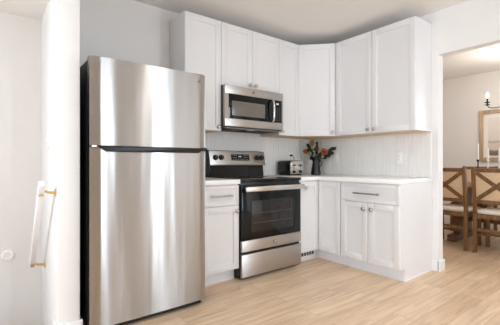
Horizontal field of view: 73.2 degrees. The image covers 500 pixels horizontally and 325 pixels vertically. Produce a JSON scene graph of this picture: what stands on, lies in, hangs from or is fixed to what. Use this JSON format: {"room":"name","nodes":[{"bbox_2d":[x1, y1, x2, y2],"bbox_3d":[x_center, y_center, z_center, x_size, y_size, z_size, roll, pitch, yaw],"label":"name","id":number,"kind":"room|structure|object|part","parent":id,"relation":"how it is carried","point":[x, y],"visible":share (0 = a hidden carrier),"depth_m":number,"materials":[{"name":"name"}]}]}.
{"room":"kitchen","nodes":[
{"label":"kitchen","id":0,"kind":"room"},
{"bbox_2d":[0,0,48,19],"bbox_3d":[-1.883,-1.298,1.944,1.243,0.370,0.800,0,0,-38],"label":"ceiling","id":1,"kind":"structure","parent":0,"point":[34,9],"depth_m":2.42,"materials":[{"name":"paint"}]},
{"bbox_2d":[41,0,79,324],"bbox_3d":[-1.344,0.167,2.362,0.121,3.300,0.800,0,0,-38],"label":"wall","id":2,"kind":"structure","parent":0,"point":[60,22],"depth_m":2.07,"materials":[{"name":"paint"}]},
{"bbox_2d":[29,181,56,267],"bbox_3d":[-1.372,0.438,2.222,0.095,0.657,0.586,0,0,-38],"label":"handrail","id":3,"kind":"object","parent":2,"relation":"attached to","point":[41,184],"visible":1,"depth_m":2.14,"materials":[{"name":"paint"}]},
{"bbox_3d":[-1.396,0.422,2.203,0.034,0.626,0.586,0,0,-38],"label":"rail","id":4,"kind":"part","parent":3,"relation":"part of","materials":[{"name":"paint"}]},
{"bbox_2d":[53,319,82,324],"bbox_3d":[-1.125,1.017,2.079,0.149,0.100,0.114,0,0,-38],"label":"baseboard","id":5,"kind":"structure","parent":2,"relation":"attached to","point":[80,321],"depth_m":2.05,"materials":[{"name":"paint"}]},
{"bbox_2d":[0,0,304,324],"bbox_3d":[0.151,0.267,4.101,8.100,3.500,0.120,0,0,-38],"label":"wall","id":6,"kind":"structure","parent":0,"point":[126,30],"depth_m":2.58,"materials":[{"name":"paint"}]},
{"bbox_2d":[1,250,14,260],"bbox_3d":[-1.800,0.692,2.503,0.084,0.084,0.016,0,0,-38],"label":"round wall plate","id":7,"kind":"object","parent":6,"relation":"attached to","point":[7,255],"visible":1,"depth_m":2.50,"materials":[{"name":"white plastic"}]},
{"bbox_2d":[170,11,220,132],"bbox_3d":[-0.523,-0.840,3.274,0.389,1.070,0.358,0,0,-38],"label":"upper cabinet","id":8,"kind":"object","parent":6,"relation":"attached to","point":[195,39],"visible":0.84,"depth_m":3.19,"materials":[{"name":"paint"}]},
{"bbox_2d":[221,22,278,92],"bbox_3d":[-0.067,-1.065,3.627,0.764,0.620,0.358,0,0,-38],"label":"upper cabinet","id":9,"kind":"object","parent":6,"relation":"attached to","point":[249,59],"visible":0.82,"depth_m":3.48,"materials":[{"name":"paint"}]},
{"bbox_3d":[-0.133,-1.065,3.401,0.379,0.614,0.019,0,0,-38],"label":"door","id":10,"kind":"part","parent":9,"relation":"part of","materials":[{"name":"paint"}]},
{"bbox_2d":[221,84,282,133],"bbox_3d":[-0.040,-0.543,3.592,0.762,0.418,0.428,0,0,-38],"label":"microwave","id":11,"kind":"object","parent":9,"relation":"attached to","point":[243,110],"visible":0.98,"depth_m":3.43,"materials":[{"name":"grey metal"}]},
{"bbox_3d":[-0.059,-0.340,3.617,0.722,0.006,0.328,0,0,-38],"label":"underside panel","id":12,"kind":"part","parent":11,"relation":"part of","materials":[{"name":"metal"}]},
{"bbox_3d":[0.014,-0.549,3.442,0.580,0.240,0.027,0,0,-38],"label":"door","id":13,"kind":"part","parent":11,"relation":"part of","materials":[{"name":"black glass"}]},
{"bbox_3d":[0.249,-0.550,3.576,0.024,0.262,0.050,0,0,-38],"label":"handle","id":14,"kind":"part","parent":11,"relation":"part of","materials":[{"name":"metal"}]},
{"bbox_3d":[0.291,-0.549,3.657,0.120,0.240,0.027,0,0,-38],"label":"control panel","id":15,"kind":"part","parent":11,"relation":"part of","materials":[{"name":"black glass"}]},
{"bbox_3d":[0.170,-1.065,3.635,0.377,0.614,0.019,0,0,-38],"label":"door","id":16,"kind":"part","parent":9,"relation":"part of","materials":[{"name":"paint"}]},
{"bbox_2d":[205,134,312,174],"bbox_3d":[0.035,-0.076,3.932,2.070,0.456,0.005,0,0,-38],"label":"backsplash","id":17,"kind":"structure","parent":6,"relation":"attached to","point":[275,150],"depth_m":4.07,"materials":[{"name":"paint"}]},
{"bbox_2d":[261,39,298,137],"bbox_3d":[0.359,-0.840,3.957,0.313,1.070,0.358,0,0,-38],"label":"upper cabinet","id":18,"kind":"object","parent":6,"relation":"attached to","point":[288,51],"visible":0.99,"depth_m":3.86,"materials":[{"name":"paint"}]},
{"bbox_3d":[0.444,-0.840,3.848,0.309,1.064,0.019,0,0,-38],"label":"door","id":19,"kind":"part","parent":18,"relation":"part of","materials":[{"name":"paint"}]},
{"bbox_2d":[286,43,349,139],"bbox_3d":[0.807,-0.840,4.134,0.618,1.070,0.627,0,0,-38],"label":"upper cabinet","id":20,"kind":"object","parent":6,"relation":"attached to","point":[317,62],"visible":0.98,"depth_m":3.92,"materials":[{"name":"paint"}]},
{"bbox_3d":[0.776,-0.840,3.915,0.409,1.065,0.019,0,0,7],"label":"door","id":21,"kind":"part","parent":20,"relation":"part of","materials":[{"name":"paint"}]},
{"bbox_2d":[80,222,499,324],"bbox_3d":[1.230,1.097,1.319,9.800,0.060,5.800,0,0,-38],"label":"floor","id":22,"kind":"structure","parent":0,"point":[315,291],"depth_m":2.66,"materials":[{"name":"brown wood"}]},
{"bbox_2d":[80,55,206,324],"bbox_3d":[-0.894,0.203,2.610,0.817,1.728,0.838,0,0,-38],"label":"refrigerator","id":23,"kind":"object","parent":22,"relation":"on","point":[142,126],"visible":0.95,"depth_m":2.24,"materials":[{"name":"silver metal"}]},
{"bbox_3d":[-0.668,0.463,2.310,0.807,1.118,0.069,0,0,-38],"label":"door","id":24,"kind":"part","parent":23,"relation":"part of","materials":[{"name":"metal"}]},
{"bbox_3d":[-0.668,-0.380,2.310,0.807,0.548,0.069,0,0,-38],"label":"freezer door","id":25,"kind":"part","parent":23,"relation":"part of","materials":[{"name":"metal"}]},
{"bbox_2d":[205,184,239,285],"bbox_3d":[-0.429,0.629,3.153,0.380,0.875,0.664,0,0,-38],"label":"base cabinet","id":26,"kind":"object","parent":22,"relation":"on","point":[222,211],"visible":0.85,"depth_m":2.94,"materials":[{"name":"paint"}]},
{"bbox_3d":[-0.254,0.293,2.928,0.376,0.176,0.019,0,0,-38],"label":"drawer","id":27,"kind":"part","parent":26,"relation":"part of","materials":[{"name":"paint"}]},
{"bbox_3d":[-0.254,0.668,2.928,0.376,0.567,0.019,0,0,-38],"label":"door","id":28,"kind":"part","parent":26,"relation":"part of","materials":[{"name":"paint"}]},
{"bbox_2d":[205,177,239,185],"bbox_3d":[-0.434,0.172,3.155,0.386,0.039,0.638,0,0,-38],"label":"countertop","id":29,"kind":"structure","parent":26,"relation":"on","point":[208,180],"depth_m":2.94,"materials":[{"name":"stone"}]},
{"bbox_3d":[-0.241,0.292,2.902,0.220,0.016,0.038,0,0,-38],"label":"handle","id":30,"kind":"part","parent":26,"relation":"part of","materials":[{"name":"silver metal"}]},
{"bbox_2d":[205,150,304,277],"bbox_3d":[0.048,0.467,3.476,0.764,1.200,0.702,0,0,-38],"label":"range","id":31,"kind":"object","parent":22,"relation":"on","point":[269,206],"visible":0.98,"depth_m":3.27,"materials":[{"name":"silver metal"}]},
{"bbox_3d":[-0.138,-0.048,3.724,0.746,0.162,0.078,0,0,-38],"label":"control panel","id":32,"kind":"part","parent":31,"relation":"part of","materials":[{"name":"metal"}]},
{"bbox_2d":[211,176,300,181],"bbox_3d":[0.031,0.166,3.498,0.764,0.025,0.642,0,0,-38],"label":"cooktop","id":33,"kind":"object","parent":31,"relation":"in","point":[242,178],"depth_m":3.38,"materials":[{"name":"black glass"}]},
{"bbox_3d":[0.218,0.457,3.258,0.754,0.504,0.027,0,0,-38],"label":"oven door","id":34,"kind":"part","parent":31,"relation":"part of","materials":[{"name":"black glass"}]},
{"bbox_3d":[0.219,0.760,3.256,0.754,0.100,0.031,0,0,-38],"label":"door trim","id":35,"kind":"part","parent":31,"relation":"part of","materials":[{"name":"metal"}]},
{"bbox_3d":[0.219,0.936,3.256,0.754,0.206,0.031,0,0,-38],"label":"drawer","id":36,"kind":"part","parent":31,"relation":"part of","materials":[{"name":"metal"}]},
{"bbox_3d":[0.247,0.241,3.225,0.744,0.048,0.062,0,0,-38],"label":"handle","id":37,"kind":"part","parent":31,"relation":"part of","materials":[{"name":"metal"}]},
{"bbox_2d":[301,256,317,261],"bbox_3d":[0.617,1.058,3.682,0.355,0.018,0.012,0,0,-38],"label":"trim","id":38,"kind":"structure","parent":22,"relation":"on","point":[314,256],"depth_m":3.70,"materials":[{"name":"paint"}]},
{"bbox_2d":[299,180,344,264],"bbox_3d":[0.773,0.629,3.925,0.928,0.875,0.916,0,0,-38],"label":"base cabinet","id":39,"kind":"object","parent":22,"relation":"on","point":[320,199],"visible":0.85,"depth_m":3.60,"materials":[{"name":"paint"}]},
{"bbox_2d":[301,250,314,258],"bbox_3d":[0.600,1.006,3.672,0.315,0.078,0.006,0,0,-38],"label":"floor register","id":40,"kind":"object","parent":39,"relation":"attached to","point":[310,253],"visible":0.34,"depth_m":3.70,"materials":[{"name":"white plastic"}]},
{"bbox_3d":[0.624,0.579,3.607,0.298,0.747,0.019,0,0,-38],"label":"door","id":41,"kind":"part","parent":39,"relation":"part of","materials":[{"name":"paint"}]},
{"bbox_3d":[0.844,0.579,3.583,0.019,0.747,0.285,0,0,-38],"label":"door","id":42,"kind":"part","parent":39,"relation":"part of","materials":[{"name":"paint"}]},
{"bbox_2d":[264,174,432,183],"bbox_3d":[0.971,0.172,3.663,0.920,0.039,1.556,0,0,-38],"label":"countertop","id":43,"kind":"structure","parent":39,"relation":"on","point":[304,177],"depth_m":3.42,"materials":[{"name":"stone"}]},
{"bbox_2d":[278,155,302,174],"bbox_3d":[0.509,0.026,4.110,0.268,0.253,0.266,0,0,-38],"label":"toaster","id":44,"kind":"object","parent":43,"relation":"on","point":[287,167],"visible":0.99,"depth_m":4.02,"materials":[{"name":"black plastic"}]},
{"bbox_3d":[0.557,0.059,4.012,0.214,0.156,0.012,0,0,-38],"label":"plate","id":45,"kind":"part","parent":44,"relation":"part of","materials":[{"name":"silver metal"}]},
{"bbox_2d":[311,157,323,174],"bbox_3d":[0.834,0.041,4.264,0.154,0.222,0.132,0,0,-38],"label":"pitcher","id":46,"kind":"object","parent":43,"relation":"on","point":[315,170],"visible":0.98,"depth_m":4.22,"materials":[{"name":"black metal"}]},
{"bbox_2d":[306,143,312,159],"bbox_3d":[0.770,-0.056,4.256,0.120,0.376,0.055,0,0,12],"label":"stem","id":47,"kind":"object","parent":46,"relation":"in","point":[307,144],"visible":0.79,"depth_m":4.28,"materials":[{"name":"green plant"}]},
{"bbox_2d":[309,140,316,155],"bbox_3d":[0.806,-0.077,4.241,0.138,0.419,0.080,0,0,-1],"label":"stem","id":48,"kind":"object","parent":46,"relation":"in","point":[311,142],"visible":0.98,"depth_m":4.22,"materials":[{"name":"yellow plant"}]},
{"bbox_2d":[320,148,327,156],"bbox_3d":[0.895,-0.025,4.218,0.162,0.316,0.089,0,0,3],"label":"stem","id":49,"kind":"object","parent":46,"relation":"in","point":[323,151],"visible":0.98,"depth_m":4.20,"materials":[{"name":"pink plant"}]},
{"bbox_2d":[321,147,335,160],"bbox_3d":[0.962,-0.032,4.230,0.238,0.331,0.050,0,0,3],"label":"stem","id":50,"kind":"object","parent":46,"relation":"in","point":[330,152],"visible":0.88,"depth_m":4.24,"materials":[{"name":"green plant"}]},
{"bbox_2d":[341,181,431,281],"bbox_3d":[1.355,0.629,3.388,0.664,0.875,0.643,0,0,-38],"label":"base cabinet","id":51,"kind":"object","parent":22,"relation":"on","point":[386,229],"visible":1,"depth_m":3.16,"materials":[{"name":"paint"}]},
{"bbox_3d":[1.034,0.668,3.337,0.019,0.567,0.305,0,0,-38],"label":"door","id":52,"kind":"part","parent":51,"relation":"part of","materials":[{"name":"paint"}]},
{"bbox_3d":[1.100,0.297,3.205,0.038,0.016,0.270,0,0,-38],"label":"handle","id":53,"kind":"part","parent":51,"relation":"part of","materials":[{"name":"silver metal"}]},
{"bbox_3d":[1.130,0.293,3.213,0.019,0.176,0.619,0,0,-38],"label":"drawer","id":54,"kind":"part","parent":51,"relation":"part of","materials":[{"name":"paint"}]},
{"bbox_3d":[1.225,0.668,3.091,0.019,0.567,0.309,0,0,-38],"label":"door","id":55,"kind":"part","parent":51,"relation":"part of","materials":[{"name":"paint"}]},
{"bbox_3d":[1.564,0.629,3.163,0.610,0.875,0.016,0,0,-38],"label":"panel","id":56,"kind":"part","parent":51,"relation":"part of","materials":[{"name":"paint"}]},
{"bbox_3d":[1.590,1.058,3.168,0.533,0.018,0.008,0,0,-38],"label":"shoe moulding","id":57,"kind":"part","parent":51,"relation":"part of","materials":[{"name":"paint"}]},
{"bbox_2d":[443,168,481,250],"bbox_3d":[2.631,0.564,4.380,0.527,1.007,0.492,0,0,-38],"label":"dining chair","id":58,"kind":"object","parent":22,"relation":"on","point":[454,179],"visible":0.46,"depth_m":4.16,"materials":[{"name":"brown wood"}]},
{"bbox_3d":[2.438,0.089,4.230,0.030,0.047,0.414,0,0,-38],"label":"rail","id":59,"kind":"part","parent":58,"relation":"part of","materials":[{"name":"brown wood"}]},
{"bbox_3d":[2.470,0.461,4.255,0.030,0.045,0.414,0,0,-38],"label":"rail","id":60,"kind":"part","parent":58,"relation":"part of","materials":[{"name":"brown wood"}]},
{"bbox_3d":[2.456,0.277,4.244,0.049,0.325,0.410,0,0,-38],"label":"panel","id":61,"kind":"part","parent":58,"relation":"part of","materials":[{"name":"fabric"}]},
{"bbox_3d":[2.484,0.637,4.265,0.024,0.050,0.410,0,0,-38],"label":"seat rail","id":62,"kind":"part","parent":58,"relation":"part of","materials":[{"name":"brown wood"}]},
{"bbox_2d":[443,203,480,211],"bbox_3d":[2.669,0.590,4.409,0.430,0.042,0.480,0,0,-38],"label":"seat cushion","id":63,"kind":"object","parent":58,"relation":"on","point":[449,207],"depth_m":4.26,"materials":[{"name":"fabric"}]},
{"bbox_3d":[2.598,0.564,4.069,0.094,1.007,0.040,0,0,-38],"label":"post","id":64,"kind":"part","parent":58,"relation":"part of","materials":[{"name":"brown wood"}]},
{"bbox_3d":[2.953,0.847,4.345,0.052,0.441,0.042,0,0,-38],"label":"leg","id":65,"kind":"part","parent":58,"relation":"part of","materials":[{"name":"brown wood"}]},
{"bbox_2d":[447,182,499,241],"bbox_3d":[3.417,0.687,4.309,0.960,0.760,1.950,0,0,-38],"label":"dining table","id":66,"kind":"object","parent":22,"relation":"on","point":[457,220],"visible":0.32,"depth_m":4.66,"materials":[{"name":"brown wood"}]},
{"bbox_3d":[3.035,0.704,4.803,0.440,0.554,0.080,0,0,-38],"label":"trestle post","id":67,"kind":"part","parent":66,"relation":"part of","materials":[{"name":"brown wood"}]},
{"bbox_2d":[477,144,479,167],"bbox_3d":[3.056,0.024,4.515,0.090,0.565,0.090,0,0,-38],"label":"candlestick","id":68,"kind":"object","parent":66,"relation":"on","point":[478,160],"visible":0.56,"depth_m":4.51,"materials":[{"name":"wax"}]},
{"bbox_2d":[486,148,489,167],"bbox_3d":[3.125,0.056,4.425,0.090,0.500,0.090,0,0,-38],"label":"candlestick","id":69,"kind":"object","parent":66,"relation":"on","point":[487,160],"visible":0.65,"depth_m":4.42,"materials":[{"name":"wax"}]},
{"bbox_2d":[498,147,499,167],"bbox_3d":[3.203,0.056,4.324,0.090,0.500,0.090,0,0,-38],"label":"candlestick","id":70,"kind":"object","parent":66,"relation":"on","point":[499,147],"visible":0.65,"depth_m":4.32,"materials":[{"name":"wax"}]},
{"bbox_2d":[450,166,497,235],"bbox_3d":[3.493,0.564,5.253,0.527,1.007,0.492,0,0,-38],"label":"dining chair","id":71,"kind":"object","parent":22,"relation":"on","point":[467,168],"visible":0.19,"depth_m":5.26,"materials":[{"name":"wood"}]},
{"bbox_3d":[3.171,0.847,5.288,0.052,0.441,0.042,0,0,-38],"label":"leg","id":72,"kind":"part","parent":71,"relation":"part of","materials":[{"name":"brown wood"}]},
{"bbox_3d":[3.686,0.089,5.402,0.030,0.047,0.414,0,0,-38],"label":"rail","id":73,"kind":"part","parent":71,"relation":"part of","materials":[{"name":"brown wood"}]},
{"bbox_3d":[3.668,0.277,5.389,0.049,0.325,0.410,0,0,-38],"label":"panel","id":74,"kind":"part","parent":71,"relation":"part of","materials":[{"name":"fabric"}]},
{"bbox_3d":[3.802,0.564,5.208,0.094,1.007,0.040,0,0,-38],"label":"post","id":75,"kind":"part","parent":71,"relation":"part of","materials":[{"name":"brown wood"}]},
{"bbox_2d":[471,168,499,252],"bbox_3d":[2.966,0.564,3.947,0.527,1.007,0.492,0,0,-38],"label":"dining chair","id":76,"kind":"object","parent":22,"relation":"on","point":[485,184],"visible":1,"depth_m":3.92,"materials":[{"name":"wood"}]},
{"bbox_3d":[2.658,0.564,3.993,0.094,1.007,0.040,0,0,-38],"label":"post","id":77,"kind":"part","parent":76,"relation":"part of","materials":[{"name":"brown wood"}]},
{"bbox_3d":[2.773,0.089,3.798,0.030,0.047,0.414,0,0,-38],"label":"rail","id":78,"kind":"part","parent":76,"relation":"part of","materials":[{"name":"brown wood"}]},
{"bbox_3d":[3.013,0.847,4.268,0.052,0.441,0.042,0,0,-38],"label":"leg","id":79,"kind":"part","parent":76,"relation":"part of","materials":[{"name":"brown wood"}]},
{"bbox_3d":[2.791,0.277,3.812,0.049,0.325,0.410,0,0,-38],"label":"panel","id":80,"kind":"part","parent":76,"relation":"part of","materials":[{"name":"fabric"}]},
{"bbox_3d":[2.805,0.461,3.823,0.030,0.045,0.414,0,0,-38],"label":"rail","id":81,"kind":"part","parent":76,"relation":"part of","materials":[{"name":"brown wood"}]},
{"bbox_3d":[2.818,0.637,3.833,0.024,0.050,0.410,0,0,-38],"label":"seat rail","id":82,"kind":"part","parent":76,"relation":"part of","materials":[{"name":"brown wood"}]},
{"bbox_2d":[477,207,499,215],"bbox_3d":[3.004,0.590,3.977,0.430,0.042,0.480,0,0,-38],"label":"seat cushion","id":83,"kind":"object","parent":76,"relation":"on","point":[489,211],"depth_m":3.98,"materials":[{"name":"fabric"}]},
{"bbox_2d":[134,0,499,79],"bbox_3d":[1.224,-1.523,1.327,9.800,0.080,5.820,0,0,-38],"label":"ceiling","id":84,"kind":"structure","parent":0,"point":[299,22],"depth_m":3.42,"materials":[{"name":"paint"}]},
{"bbox_2d":[484,92,499,107],"bbox_3d":[3.412,-1.080,4.345,0.626,0.804,0.641,0,0,-38],"label":"chandelier","id":85,"kind":"object","parent":84,"relation":"hanging from","point":[487,94],"visible":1,"depth_m":4.53,"materials":[{"name":"metal"}]},
{"bbox_3d":[3.292,-0.796,4.457,0.320,0.148,0.071,0,0,41],"label":"arm","id":86,"kind":"part","parent":85,"relation":"part of","materials":[{"name":"metal"}]},
{"bbox_2d":[313,0,499,260],"bbox_3d":[2.646,-0.208,2.352,0.105,2.550,5.700,0,0,-38],"label":"wall","id":87,"kind":"structure","parent":0,"point":[472,24],"depth_m":3.26,"materials":[{"name":"paint"}]},
{"bbox_2d":[333,154,337,162],"bbox_3d":[1.082,-0.052,4.261,0.013,0.118,0.074,0,0,-38],"label":"outlet","id":88,"kind":"object","parent":87,"relation":"attached to","point":[335,156],"visible":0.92,"depth_m":4.26,"materials":[{"name":"white plastic"}]},
{"bbox_2d":[314,132,430,177],"bbox_3d":[1.333,-0.076,3.957,0.005,0.456,1.535,0,0,-38],"label":"backsplash","id":89,"kind":"structure","parent":87,"relation":"attached to","point":[366,155],"depth_m":3.78,"materials":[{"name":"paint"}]},
{"bbox_2d":[336,16,431,136],"bbox_3d":[1.379,-0.840,3.607,0.358,1.070,0.931,0,0,-38],"label":"upper cabinet","id":90,"kind":"object","parent":87,"relation":"attached to","point":[384,74],"visible":1,"depth_m":3.41,"materials":[{"name":"paint"}]},
{"bbox_3d":[1.134,-0.840,3.698,0.019,1.064,0.449,0,0,-38],"label":"door","id":91,"kind":"part","parent":90,"relation":"part of","materials":[{"name":"paint"}]},
{"bbox_3d":[1.413,-0.840,3.337,0.019,1.064,0.456,0,0,-38],"label":"door","id":92,"kind":"part","parent":90,"relation":"part of","materials":[{"name":"paint"}]},
{"bbox_2d":[396,152,401,162],"bbox_3d":[1.593,-0.049,3.605,0.008,0.118,0.074,0,0,-38],"label":"outlet","id":93,"kind":"object","parent":87,"relation":"attached to","point":[398,154],"visible":1,"depth_m":3.60,"materials":[{"name":"white plastic"}]},
{"bbox_2d":[432,259,444,271],"bbox_3d":[1.403,1.014,3.956,0.135,0.105,1.603,0,0,-38],"label":"baseboard","id":94,"kind":"structure","parent":87,"relation":"attached to","point":[438,266],"depth_m":3.31,"materials":[{"name":"paint"}]},
{"bbox_2d":[443,70,499,215],"bbox_3d":[4.534,-0.208,4.826,0.120,2.550,4.100,0,0,-38],"label":"wall","id":95,"kind":"structure","parent":0,"point":[464,97],"depth_m":5.80,"materials":[{"name":"paint"}]},
{"bbox_2d":[444,215,499,228],"bbox_3d":[4.451,1.007,4.825,0.014,0.120,3.980,0,0,-38],"label":"baseboard","id":96,"kind":"structure","parent":95,"relation":"attached to","point":[446,217],"depth_m":5.70,"materials":[{"name":"paint"}]},
{"bbox_2d":[479,109,499,160],"bbox_3d":[4.192,-0.438,5.140,0.033,0.840,1.215,0,0,-38],"label":"mirror","id":97,"kind":"object","parent":95,"relation":"attached to","point":[489,120],"visible":0.95,"depth_m":5.50,"materials":[{"name":"mirror"}]},
{"bbox_2d":[488,117,499,155],"bbox_3d":[4.193,-0.418,5.141,0.002,0.630,0.955,0,0,-38],"label":"print","id":98,"kind":"object","parent":97,"relation":"attached to","point":[493,122],"depth_m":5.46}
]}

